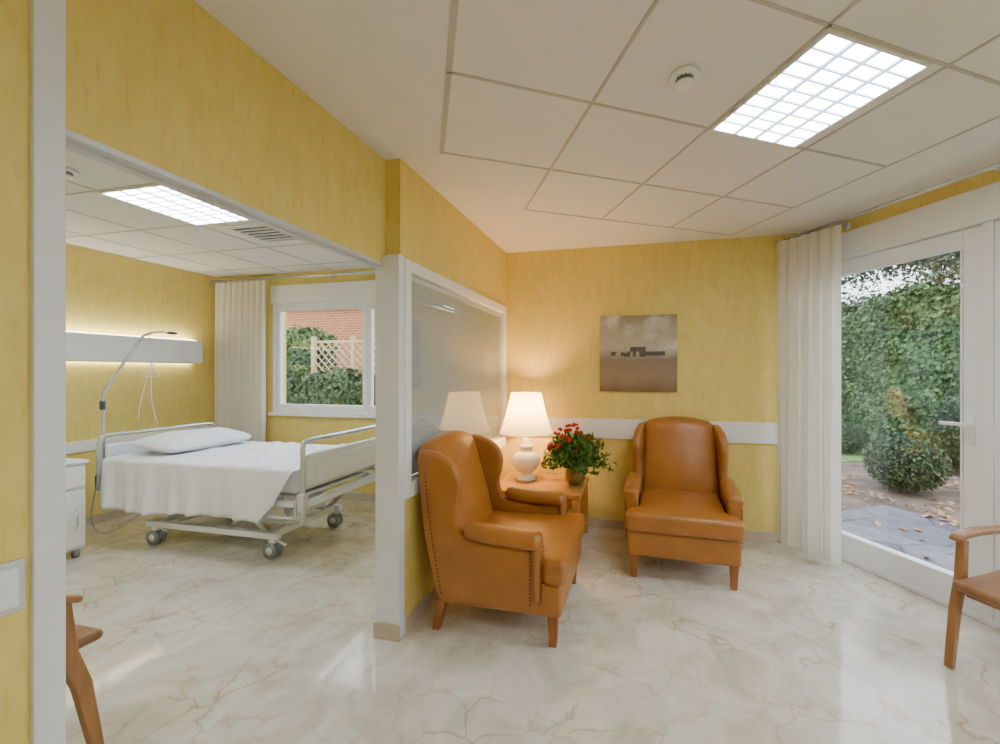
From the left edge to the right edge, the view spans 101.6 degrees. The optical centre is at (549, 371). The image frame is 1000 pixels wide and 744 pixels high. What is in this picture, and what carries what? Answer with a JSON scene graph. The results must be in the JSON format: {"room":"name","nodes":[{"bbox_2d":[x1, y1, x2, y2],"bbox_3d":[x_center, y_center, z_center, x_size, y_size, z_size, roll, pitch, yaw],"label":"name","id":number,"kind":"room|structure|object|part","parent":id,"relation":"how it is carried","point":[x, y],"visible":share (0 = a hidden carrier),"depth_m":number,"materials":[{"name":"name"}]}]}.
{"room":"care facility","nodes":[
{"label":"care facility","id":0,"kind":"room"},
{"bbox_2d":[66,244,218,516],"bbox_3d":[-4.628,0.140,2.913,0.200,2.600,4.680,0,0,13],"label":"wall","id":1,"kind":"structure","parent":0,"point":[107,293],"depth_m":4.13,"materials":[{"name":"yellow paint"}]},
{"bbox_2d":[85,509,133,526],"bbox_3d":[-4.545,1.397,2.793,0.014,0.085,4.480,0,0,13],"label":"baseboard","id":2,"kind":"structure","parent":1,"relation":"attached to","point":[98,518],"depth_m":3.91,"materials":[{"name":"beige stone"}]},
{"bbox_2d":[66,331,202,363],"bbox_3d":[-4.229,-0.229,3.880,0.160,0.268,1.620,0,0,13],"label":"light","id":3,"kind":"object","parent":1,"relation":"attached to","point":[80,346],"visible":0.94,"depth_m":3.97,"materials":[{"name":"white plastic"}]},
{"bbox_2d":[164,346,171,354],"bbox_3d":[-4.056,-0.225,4.303,0.006,0.090,0.070,0,0,13],"label":"socket","id":4,"kind":"object","parent":3,"relation":"attached to","point":[167,349],"depth_m":4.30,"materials":[{"name":"white paint"}]},
{"bbox_2d":[182,347,188,355],"bbox_3d":[-4.019,-0.225,4.468,0.006,0.090,0.070,0,0,13],"label":"socket","id":5,"kind":"object","parent":3,"relation":"attached to","point":[185,350],"depth_m":4.46,"materials":[{"name":"white paint"}]},
{"bbox_2d":[66,425,210,453],"bbox_3d":[-4.551,0.690,2.753,0.020,0.100,4.400,0,0,13],"label":"wall rail","id":6,"kind":"object","parent":1,"relation":"attached to","point":[89,445],"depth_m":3.93,"materials":[{"name":"white paint"}]},
{"bbox_2d":[0,0,385,743],"bbox_3d":[-1.348,0.140,0.387,0.080,2.600,3.770,0,0,13],"label":"wall","id":7,"kind":"structure","parent":0,"point":[166,85],"depth_m":1.16,"materials":[{"name":"yellow paint"}]},
{"bbox_2d":[0,558,24,617],"bbox_3d":[-1.192,0.475,0.869,0.015,0.115,0.090,0,0,13],"label":"light switch","id":8,"kind":"object","parent":7,"relation":"attached to","point":[12,573],"visible":1,"depth_m":0.89,"materials":[{"name":"white plastic"}]},
{"bbox_2d":[30,0,65,743],"bbox_3d":[-1.218,0.140,0.960,0.099,2.600,0.055,0,0,13],"label":"door frame","id":9,"kind":"structure","parent":7,"relation":"attached to","point":[47,17],"depth_m":0.94,"materials":[{"name":"paint"}]},
{"bbox_2d":[66,128,382,267],"bbox_3d":[-1.079,-0.578,1.595,0.086,0.024,1.245,0,0,13],"label":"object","id":10,"kind":"object","parent":7,"relation":"attached to","point":[80,144],"visible":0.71,"depth_m":1.28,"materials":[{"name":"white paint"}]},
{"bbox_2d":[373,621,399,641],"bbox_3d":[-0.881,1.397,2.182,0.157,0.085,0.013,0,0,13],"label":"baseboard","id":11,"kind":"object","parent":7,"relation":"attached to","point":[386,631],"visible":1,"depth_m":2.17,"materials":[{"name":"beige stone"}]},
{"bbox_2d":[219,268,490,493],"bbox_3d":[-2.263,0.140,4.683,3.650,2.600,0.200,0,0,13],"label":"wall","id":12,"kind":"structure","parent":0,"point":[284,429],"depth_m":4.71,"materials":[{"name":"yellow paint"}]},
{"bbox_2d":[210,271,374,282],"bbox_3d":[-2.323,-1.085,4.528,3.566,0.050,0.129,0,0,13],"label":"curtain rod","id":13,"kind":"object","parent":12,"relation":"attached to","point":[333,275],"visible":0.52,"depth_m":4.60,"materials":[{"name":"silver metal"}]},
{"bbox_2d":[213,278,266,441],"bbox_3d":[-3.660,0.159,4.771,0.767,2.502,0.085,0,0,13],"label":"curtain","id":14,"kind":"object","parent":13,"relation":"hanging from","point":[240,307],"visible":0.73,"depth_m":4.75,"materials":[{"name":"beige fabric"}]},
{"bbox_2d":[321,490,374,501],"bbox_3d":[-2.279,1.397,4.577,3.636,0.085,0.014,0,0,13],"label":"baseboard","id":15,"kind":"structure","parent":12,"relation":"attached to","point":[365,496],"depth_m":4.53,"materials":[{"name":"beige stone"}]},
{"bbox_2d":[268,280,460,417],"bbox_3d":[-2.116,-0.255,4.583,2.420,1.530,0.170,0,0,13],"label":"window","id":16,"kind":"structure","parent":12,"relation":"attached to","point":[351,294],"depth_m":4.64,"materials":[{"name":"white plastic"}]},
{"bbox_2d":[386,158,506,633],"bbox_3d":[-0.651,0.140,3.192,0.144,2.600,2.010,0,0,13],"label":"wall","id":17,"kind":"structure","parent":0,"point":[423,227],"depth_m":2.46,"materials":[{"name":"yellow paint"}]},
{"bbox_2d":[375,254,404,637],"bbox_3d":[-0.875,0.403,2.215,0.145,2.075,0.055,0,0,13],"label":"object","id":18,"kind":"structure","parent":17,"relation":"attached to","point":[389,277],"depth_m":2.19,"materials":[{"name":"paint"}]},
{"bbox_2d":[66,497,999,743],"bbox_3d":[-0.670,1.490,1.250,8.550,0.100,6.050,0,0,13],"label":"floor","id":19,"kind":"structure","parent":0,"point":[206,638],"depth_m":2.06,"materials":[{"name":"beige stone"}]},
{"bbox_2d":[66,458,88,557],"bbox_3d":[-3.893,1.062,3.006,0.516,0.755,0.460,0,0,13],"label":"bedside cabinet","id":20,"kind":"object","parent":19,"relation":"on","point":[75,468],"visible":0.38,"depth_m":3.10,"materials":[{"name":"white plastic"}]},
{"bbox_3d":[-3.678,0.810,2.958,0.014,0.160,0.420,0,0,13],"label":"drawer","id":21,"kind":"part","parent":20,"relation":"part of","materials":[{"name":"white paint"}]},
{"bbox_3d":[-3.678,1.130,2.958,0.014,0.440,0.420,0,0,13],"label":"door","id":22,"kind":"part","parent":20,"relation":"part of","materials":[{"name":"white paint"}]},
{"bbox_3d":[-3.625,1.130,3.100,0.035,0.149,0.012,0,0,13],"label":"handle","id":23,"kind":"part","parent":20,"relation":"part of","materials":[{"name":"silver metal"}]},
{"bbox_2d":[66,594,104,743],"bbox_3d":[-2.038,1.018,1.293,0.579,0.847,0.699,0,0,13],"label":"wooden armchair","id":24,"kind":"object","parent":19,"relation":"on","point":[79,680],"visible":0.44,"depth_m":1.49,"materials":[{"name":"brown wood"}]},
{"bbox_3d":[-1.780,0.816,1.244,0.055,0.050,0.497,0,0,13],"label":"armrest","id":25,"kind":"part","parent":24,"relation":"part of","materials":[{"name":"brown wood"}]},
{"bbox_3d":[-2.021,1.013,1.371,0.465,0.052,0.540,0,0,13],"label":"seat","id":26,"kind":"part","parent":24,"relation":"part of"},
{"bbox_2d":[90,331,374,559],"bbox_3d":[-2.680,0.537,3.587,2.103,1.805,1.001,0,0,13],"label":"hospital bed","id":27,"kind":"object","parent":19,"relation":"on","point":[323,469],"visible":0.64,"depth_m":3.31,"materials":[{"name":"white metal"}]},
{"bbox_3d":[-3.613,0.805,3.804,0.085,0.390,0.920,0,0,13],"label":"head panel","id":28,"kind":"part","parent":27,"relation":"part of","materials":[{"name":"white plastic"}]},
{"bbox_3d":[-3.509,0.063,3.540,0.153,0.796,0.026,0,0,-23],"label":"trapeze handle","id":29,"kind":"part","parent":27,"relation":"part of","materials":[{"name":"white plastic"}]},
{"bbox_3d":[-3.640,0.748,3.811,0.032,0.464,0.954,0,0,13],"label":"head rail","id":30,"kind":"part","parent":27,"relation":"part of","materials":[{"name":"silver metal"}]},
{"bbox_2d":[100,441,374,522],"bbox_3d":[-2.644,0.905,3.588,1.874,0.436,1.069,0,0,13],"label":"bedspread","id":31,"kind":"object","parent":27,"relation":"on","point":[242,480],"visible":0.74,"depth_m":3.16,"materials":[{"name":"white fabric"}]},
{"bbox_2d":[132,427,250,452],"bbox_3d":[-3.282,0.619,3.762,0.459,0.164,0.760,0,0,11],"label":"pillow","id":32,"kind":"object","parent":31,"relation":"on","point":[193,439],"visible":1,"depth_m":3.58,"materials":[{"name":"white fabric"}]},
{"bbox_3d":[-2.664,0.963,3.594,1.960,0.075,0.880,0,0,13],"label":"bed frame","id":33,"kind":"part","parent":27,"relation":"part of","materials":[{"name":"white plastic"}]},
{"bbox_3d":[-2.674,0.820,3.596,1.860,0.170,0.880,0,0,13],"label":"mattress","id":34,"kind":"part","parent":27,"relation":"part of","materials":[{"name":"white fabric"}]},
{"bbox_3d":[-1.688,0.733,3.377,0.034,0.495,0.956,0,0,13],"label":"foot rail","id":35,"kind":"part","parent":27,"relation":"part of","materials":[{"name":"silver metal"}]},
{"bbox_3d":[-1.680,0.720,3.375,0.040,0.240,0.870,0,0,13],"label":"foot panel","id":36,"kind":"part","parent":27,"relation":"part of","materials":[{"name":"white plastic"}]},
{"bbox_2d":[417,430,584,647],"bbox_3d":[-0.279,0.912,2.531,0.902,1.055,0.824,0,0,13],"label":"armchair","id":37,"kind":"object","parent":19,"relation":"on","point":[520,551],"visible":1,"depth_m":2.23,"materials":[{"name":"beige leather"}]},
{"bbox_3d":[-0.611,1.347,2.272,0.087,0.185,0.060,0,0,13],"label":"leg","id":38,"kind":"part","parent":37,"relation":"part of","materials":[{"name":"brown wood"}]},
{"bbox_3d":[-0.577,0.828,2.597,0.290,0.885,0.660,0,0,13],"label":"backrest","id":39,"kind":"part","parent":37,"relation":"part of","materials":[{"name":"orange leather"}]},
{"bbox_3d":[-0.305,0.863,2.537,0.709,0.717,0.781,0,0,13],"label":"nailhead trim","id":40,"kind":"part","parent":37,"relation":"part of","materials":[{"name":"brown leather"}]},
{"bbox_3d":[-0.252,1.005,2.164,0.430,0.380,0.120,0,0,13],"label":"armrest","id":41,"kind":"part","parent":37,"relation":"part of","materials":[{"name":"orange leather"}]},
{"bbox_3d":[-0.200,1.190,2.513,0.690,0.170,0.735,0,0,13],"label":"seat","id":42,"kind":"part","parent":37,"relation":"part of","materials":[{"name":"orange leather"}]},
{"bbox_2d":[483,511,584,586],"bbox_3d":[-0.185,1.029,2.510,0.710,0.157,0.770,0,0,13],"label":"seat cushion","id":43,"kind":"object","parent":37,"relation":"on","point":[562,532],"depth_m":2.16,"materials":[{"name":"orange leather"}]},
{"bbox_3d":[-0.099,1.005,2.851,0.430,0.380,0.120,0,0,13],"label":"armrest","id":44,"kind":"part","parent":37,"relation":"part of","materials":[{"name":"orange leather"}]},
{"bbox_3d":[0.018,1.347,2.132,0.060,0.185,0.060,0,0,13],"label":"leg","id":45,"kind":"part","parent":37,"relation":"part of","materials":[{"name":"brown wood"}]},
{"bbox_3d":[0.159,1.347,2.766,0.060,0.185,0.060,0,0,13],"label":"leg","id":46,"kind":"part","parent":37,"relation":"part of","materials":[{"name":"brown wood"}]},
{"bbox_2d":[500,472,588,532],"bbox_3d":[-0.072,1.195,3.478,0.750,0.490,0.580,0,0,13],"label":"side table","id":47,"kind":"object","parent":19,"relation":"on","point":[574,494],"visible":0.5,"depth_m":3.42,"materials":[{"name":"brown wood"}]},
{"bbox_2d":[500,392,552,481],"bbox_3d":[-0.211,0.568,3.591,0.470,0.765,0.470,0,0,13],"label":"table lamp","id":48,"kind":"object","parent":47,"relation":"on","point":[526,416],"visible":1,"depth_m":3.47,"materials":[{"name":"beige ceramic"}]},
{"bbox_3d":[-0.211,0.360,3.591,0.470,0.350,0.470,0,0,13],"label":"lamp shade","id":49,"kind":"part","parent":48,"relation":"part of","materials":[{"name":"white fabric"}]},
{"bbox_3d":[0.201,1.213,3.162,0.060,0.454,0.060,0,0,13],"label":"leg","id":50,"kind":"part","parent":47,"relation":"part of","materials":[{"name":"brown wood"}]},
{"bbox_2d":[540,422,616,484],"bbox_3d":[0.191,0.693,3.453,0.546,0.513,0.561,0,0,-36],"label":"flower arrangement","id":51,"kind":"object","parent":47,"relation":"on","point":[576,453],"visible":1,"depth_m":3.38,"materials":[{"name":"green plant"}]},
{"bbox_3d":[0.215,0.877,3.456,0.176,0.145,0.176,0,0,13],"label":"pot","id":52,"kind":"part","parent":51,"relation":"part of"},
{"bbox_3d":[0.309,1.213,3.650,0.060,0.454,0.060,0,0,13],"label":"leg","id":53,"kind":"part","parent":47,"relation":"part of","materials":[{"name":"brown wood"}]},
{"bbox_2d":[623,416,744,590],"bbox_3d":[1.005,0.912,3.132,0.824,1.055,0.902,0,0,16],"label":"armchair","id":54,"kind":"object","parent":19,"relation":"on","point":[681,502],"visible":1,"depth_m":2.97,"materials":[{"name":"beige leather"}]},
{"bbox_3d":[0.638,1.005,3.124,0.120,0.380,0.430,0,0,16],"label":"armrest","id":55,"kind":"part","parent":54,"relation":"part of","materials":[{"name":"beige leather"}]},
{"bbox_3d":[0.592,1.347,2.857,0.060,0.185,0.060,0,0,16],"label":"leg","id":56,"kind":"part","parent":54,"relation":"part of","materials":[{"name":"brown wood"}]},
{"bbox_3d":[1.087,0.828,3.427,0.660,0.885,0.290,0,0,16],"label":"backrest","id":57,"kind":"part","parent":54,"relation":"part of","materials":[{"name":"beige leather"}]},
{"bbox_3d":[1.012,0.863,3.158,0.781,0.717,0.709,0,0,16],"label":"nailhead trim","id":58,"kind":"part","parent":54,"relation":"part of","materials":[{"name":"leather"}]},
{"bbox_3d":[0.984,1.190,3.054,0.735,0.170,0.690,0,0,16],"label":"seat","id":59,"kind":"part","parent":54,"relation":"part of","materials":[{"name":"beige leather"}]},
{"bbox_2d":[625,488,744,541],"bbox_3d":[0.980,1.029,3.040,0.770,0.157,0.710,0,0,16],"label":"seat cushion","id":60,"kind":"object","parent":54,"relation":"on","point":[689,514],"depth_m":2.77,"materials":[{"name":"orange leather"}]},
{"bbox_3d":[1.316,1.005,2.936,0.120,0.380,0.430,0,0,16],"label":"armrest","id":61,"kind":"part","parent":54,"relation":"part of","materials":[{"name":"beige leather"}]},
{"bbox_3d":[1.218,1.347,2.683,0.060,0.185,0.060,0,0,16],"label":"leg","id":62,"kind":"part","parent":54,"relation":"part of","materials":[{"name":"brown wood"}]},
{"bbox_2d":[944,525,999,668],"bbox_3d":[2.320,1.018,1.825,0.699,0.847,0.579,0,0,-17],"label":"wooden armchair","id":63,"kind":"object","parent":19,"relation":"on","point":[983,588],"visible":1,"depth_m":1.97,"materials":[{"name":"brown wood"}]},
{"bbox_3d":[1.998,1.135,1.991,0.138,0.614,0.034,0,0,-17],"label":"leg","id":64,"kind":"part","parent":63,"relation":"part of","materials":[{"name":"brown wood"}]},
{"bbox_3d":[2.233,0.816,2.073,0.497,0.050,0.055,0,0,-17],"label":"armrest","id":65,"kind":"part","parent":63,"relation":"part of","materials":[{"name":"brown wood"}]},
{"bbox_3d":[2.244,1.013,1.801,0.540,0.052,0.465,0,0,-17],"label":"seat","id":66,"kind":"part","parent":63,"relation":"part of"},
{"bbox_3d":[2.108,1.070,1.758,0.025,0.052,0.460,0,0,-17],"label":"rail","id":67,"kind":"part","parent":63,"relation":"part of","materials":[{"name":"brown wood"}]},
{"bbox_2d":[66,0,999,277],"bbox_3d":[-0.670,-1.210,1.250,8.550,0.100,6.050,0,0,13],"label":"ceiling","id":68,"kind":"structure","parent":0,"point":[378,67],"depth_m":1.82,"materials":[{"name":"paint"}]},
{"bbox_2d":[66,167,79,179],"bbox_3d":[-2.779,-1.137,2.318,0.114,0.045,0.114,0,0,13],"label":"smoke detector","id":69,"kind":"object","parent":68,"relation":"attached to","point":[70,173],"visible":0.45,"depth_m":2.32,"materials":[{"name":"white paint"}]},
{"bbox_2d":[99,184,247,225],"bbox_3d":[-2.539,-1.153,2.818,0.590,0.014,0.590,0,0,13],"label":"recessed light","id":70,"kind":"object","parent":68,"relation":"in","point":[154,197],"visible":0.7,"depth_m":2.79,"materials":[{"name":"white paint"}]},
{"bbox_2d":[66,180,355,275],"bbox_3d":[-2.829,-1.158,2.367,3.550,0.004,4.407,0,0,13],"label":"grid","id":71,"kind":"object","parent":68,"relation":"attached to","point":[94,190],"visible":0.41,"depth_m":3.67,"materials":[{"name":"metal"}]},
{"bbox_2d":[220,222,301,242],"bbox_3d":[-2.345,-1.155,3.369,0.460,0.010,0.420,0,0,13],"label":"ceiling vent","id":72,"kind":"object","parent":68,"relation":"in","point":[254,230],"visible":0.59,"depth_m":3.36,"materials":[{"name":"white metal"}]},
{"bbox_2d":[229,225,295,240],"bbox_3d":[-2.346,-1.155,3.363,0.400,0.007,0.318,0,0,13],"label":"grille","id":73,"kind":"object","parent":72,"relation":"attached to","point":[259,232],"depth_m":3.36,"materials":[{"name":"white plastic"}]},
{"bbox_2d":[670,65,699,91],"bbox_3d":[0.527,-1.137,1.583,0.114,0.045,0.114,0,0,13],"label":"smoke detector","id":74,"kind":"object","parent":68,"relation":"attached to","point":[683,78],"visible":1,"depth_m":1.56,"materials":[{"name":"white paint"}]},
{"bbox_2d":[439,0,999,235],"bbox_3d":[0.932,-1.158,1.350,2.418,0.004,3.618,0,0,-17],"label":"grid","id":75,"kind":"object","parent":68,"relation":"attached to","point":[454,6],"visible":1,"depth_m":1.70,"materials":[{"name":"metal"}]},
{"bbox_2d":[710,28,931,147],"bbox_3d":[1.095,-1.153,1.718,0.514,0.014,0.590,0,0,-17],"label":"recessed light","id":76,"kind":"object","parent":68,"relation":"in","point":[839,73],"visible":1,"depth_m":1.65,"materials":[{"name":"white paint"}]},
{"bbox_2d":[507,233,800,531],"bbox_3d":[0.952,0.140,3.755,2.770,2.600,0.215,0,0,13],"label":"wall","id":77,"kind":"structure","parent":0,"point":[722,293],"depth_m":3.65,"materials":[{"name":"yellow paint"}]},
{"bbox_2d":[405,258,776,499],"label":"wall trim","id":78,"kind":"structure","parent":77,"relation":"in","point":[412,488],"depth_m":3.45,"materials":[{"name":"white paint"}]},
{"bbox_2d":[412,276,500,478],"bbox_3d":[-0.653,0.031,3.075,0.035,1.178,1.600,0,0,13],"label":"window glass","id":79,"kind":"object","parent":78,"relation":"attached to","point":[449,392],"visible":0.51,"depth_m":2.86,"materials":[{"name":"clear glass"}]},
{"bbox_3d":[-0.650,0.611,3.074,0.024,0.018,1.580,0,0,13],"label":"rail","id":80,"kind":"part","parent":79,"relation":"part of","materials":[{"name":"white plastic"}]},
{"bbox_2d":[600,314,676,391],"bbox_3d":[0.794,-0.167,3.667,0.684,0.690,0.024,0,0,13],"label":"painting","id":81,"kind":"object","parent":77,"relation":"attached to","point":[638,353],"visible":1,"depth_m":3.65,"materials":[{"name":"paint"}]},
{"bbox_2d":[588,517,780,542],"bbox_3d":[0.866,1.397,3.657,2.616,0.085,0.014,0,0,13],"label":"baseboard","id":82,"kind":"structure","parent":77,"relation":"attached to","point":[766,536],"depth_m":3.69,"materials":[{"name":"beige stone"}]},
{"bbox_2d":[819,169,999,232],"bbox_3d":[2.831,0.140,1.642,0.250,2.600,3.720,0,0,-17],"label":"wall","id":83,"kind":"structure","parent":0,"point":[991,176],"depth_m":2.58,"materials":[{"name":"yellow paint"}]},
{"bbox_2d":[782,162,999,240],"bbox_3d":[2.389,-1.090,2.266,0.184,0.050,2.402,0,0,-18],"label":"curtain rod","id":84,"kind":"object","parent":83,"relation":"attached to","point":[996,166],"visible":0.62,"depth_m":2.52,"materials":[{"name":"silver metal"}]},
{"bbox_2d":[774,222,841,563],"bbox_3d":[1.987,0.146,3.147,0.090,2.497,0.493,0,0,-30],"label":"curtain","id":85,"kind":"object","parent":84,"relation":"hanging from","point":[808,265],"visible":0.99,"depth_m":3.10,"materials":[{"name":"beige fabric"}]},
{"bbox_2d":[841,225,981,613],"bbox_3d":[2.355,0.278,2.808,0.158,2.265,0.970,0,0,-17],"label":"door","id":86,"kind":"structure","parent":83,"relation":"in","point":[937,580],"depth_m":2.43,"materials":[{"name":"white plastic"}]},
{"bbox_3d":[2.438,0.350,2.427,0.088,0.160,0.136,0,0,-17],"label":"handle","id":87,"kind":"part","parent":86,"relation":"part of","materials":[{"name":"white paint"}]},
{"bbox_2d":[841,181,999,629],"bbox_3d":[2.548,0.190,2.333,0.155,2.500,2.090,0,0,-17],"label":"door frame","id":88,"kind":"structure","parent":83,"relation":"attached to","point":[979,206],"depth_m":2.34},
{"bbox_2d":[995,220,999,621],"bbox_3d":[2.699,0.278,1.847,0.078,2.265,0.970,0,0,-17],"label":"door","id":89,"kind":"structure","parent":83,"relation":"in","point":[997,223],"depth_m":2.29,"materials":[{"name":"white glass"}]},
{"label":"outside","id":90,"kind":"structure","parent":0,"visible":0},
{"bbox_2d":[841,462,959,523],"bbox_3d":[2.170,1.580,9.762,32.000,0.120,32.000,0,0,13],"label":"ground","id":91,"kind":"structure","parent":90,"point":[946,493],"depth_m":4.95,"materials":[{"name":"brown soil"}]},
{"bbox_2d":[286,324,338,377],"bbox_3d":[-6.721,0.100,11.164,1.574,2.918,0.849,0,0,13],"label":"clipped hedge","id":92,"kind":"object","parent":91,"relation":"on","point":[298,342],"visible":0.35,"depth_m":10.95,"materials":[{"name":"green plant"}]},
{"bbox_2d":[286,363,374,405],"bbox_3d":[-4.576,0.660,9.550,6.402,1.800,0.842,0,0,13],"label":"clipped hedge","id":93,"kind":"object","parent":91,"relation":"on","point":[339,386],"visible":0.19,"depth_m":9.46,"materials":[{"name":"green plant"}]},
{"bbox_2d":[311,336,374,375],"bbox_3d":[-4.970,0.290,10.273,2.490,2.420,0.090,0,0,13],"label":"lattice fence","id":94,"kind":"object","parent":91,"relation":"on","point":[353,343],"visible":0.32,"depth_m":10.37,"materials":[{"name":"white wood"}]},
{"bbox_3d":[-6.141,0.290,10.533,0.090,2.420,0.090,0,0,13],"label":"post","id":95,"kind":"part","parent":94,"relation":"part of","materials":[{"name":"white wood"}]},
{"bbox_3d":[-4.989,0.290,10.277,0.090,2.420,0.090,0,0,13],"label":"post","id":96,"kind":"part","parent":94,"relation":"part of","materials":[{"name":"white wood"}]},
{"bbox_2d":[286,306,453,375],"bbox_3d":[-8.671,-0.700,18.830,8.300,4.400,3.400,0,0,13],"label":"brick building","id":97,"kind":"structure","parent":91,"relation":"on","point":[343,324],"depth_m":17.37,"materials":[{"name":"red brick"},{"name":"pale mortar"}]},
{"bbox_2d":[841,448,869,462],"bbox_3d":[5.006,1.515,8.466,3.100,0.030,4.300,0,0,13],"label":"lawn","id":98,"kind":"structure","parent":91,"relation":"on","point":[847,457],"depth_m":7.11,"materials":[{"name":"green plant"}]},
{"bbox_2d":[841,421,869,453],"bbox_3d":[5.482,1.213,7.595,0.830,0.586,0.832,0,0,13],"label":"round bush","id":99,"kind":"object","parent":98,"relation":"on","point":[854,438],"visible":0.56,"depth_m":7.29,"materials":[{"name":"green plant"}]},
{"bbox_2d":[841,258,933,306],"bbox_3d":[7.952,-1.596,10.958,4.575,6.205,4.535,0,0,-39],"label":"tree","id":100,"kind":"object","parent":91,"relation":"on","point":[844,281],"visible":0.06,"depth_m":10.55,"materials":[{"name":"green plant"}]},
{"bbox_2d":[841,505,959,571],"bbox_3d":[3.957,1.510,2.059,2.150,0.060,4.800,0,0,-17],"label":"paving","id":101,"kind":"object","parent":91,"relation":"on","point":[937,544],"visible":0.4,"depth_m":3.76,"materials":[{"name":"stone"}]},
{"bbox_2d":[841,474,959,557],"bbox_3d":[4.755,1.468,3.461,3.834,0.061,4.650,0,0,-18],"label":"fallen leaves","id":102,"kind":"object","parent":91,"relation":"on","point":[842,477],"visible":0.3,"depth_m":4.46,"materials":[{"name":"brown plant"}]},
{"bbox_2d":[841,281,959,443],"bbox_3d":[7.147,-0.106,7.378,0.847,3.319,6.333,0,0,-14],"label":"ivy hedge","id":103,"kind":"object","parent":91,"relation":"on","point":[900,349],"visible":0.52,"depth_m":7.83,"materials":[{"name":"green plant"}]},
{"bbox_2d":[861,432,953,493],"bbox_3d":[4.499,1.129,5.148,0.894,0.734,0.879,0,0,13],"label":"round bush","id":104,"kind":"object","parent":91,"relation":"on","point":[917,464],"visible":1,"depth_m":4.93,"materials":[{"name":"green plant"}]},
{"bbox_2d":[860,251,959,302],"bbox_3d":[8.801,-1.261,9.061,4.237,5.536,4.288,0,0,-27],"label":"tree","id":105,"kind":"object","parent":91,"relation":"on","point":[937,275],"visible":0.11,"depth_m":8.78,"materials":[{"name":"green plant"}]},
{"bbox_2d":[925,393,959,473],"bbox_3d":[6.102,0.905,5.971,0.834,1.184,0.832,0,0,13],"label":"round bush","id":106,"kind":"object","parent":91,"relation":"on","point":[947,437],"visible":0.41,"depth_m":5.91,"materials":[{"name":"green plant"}]}
]}

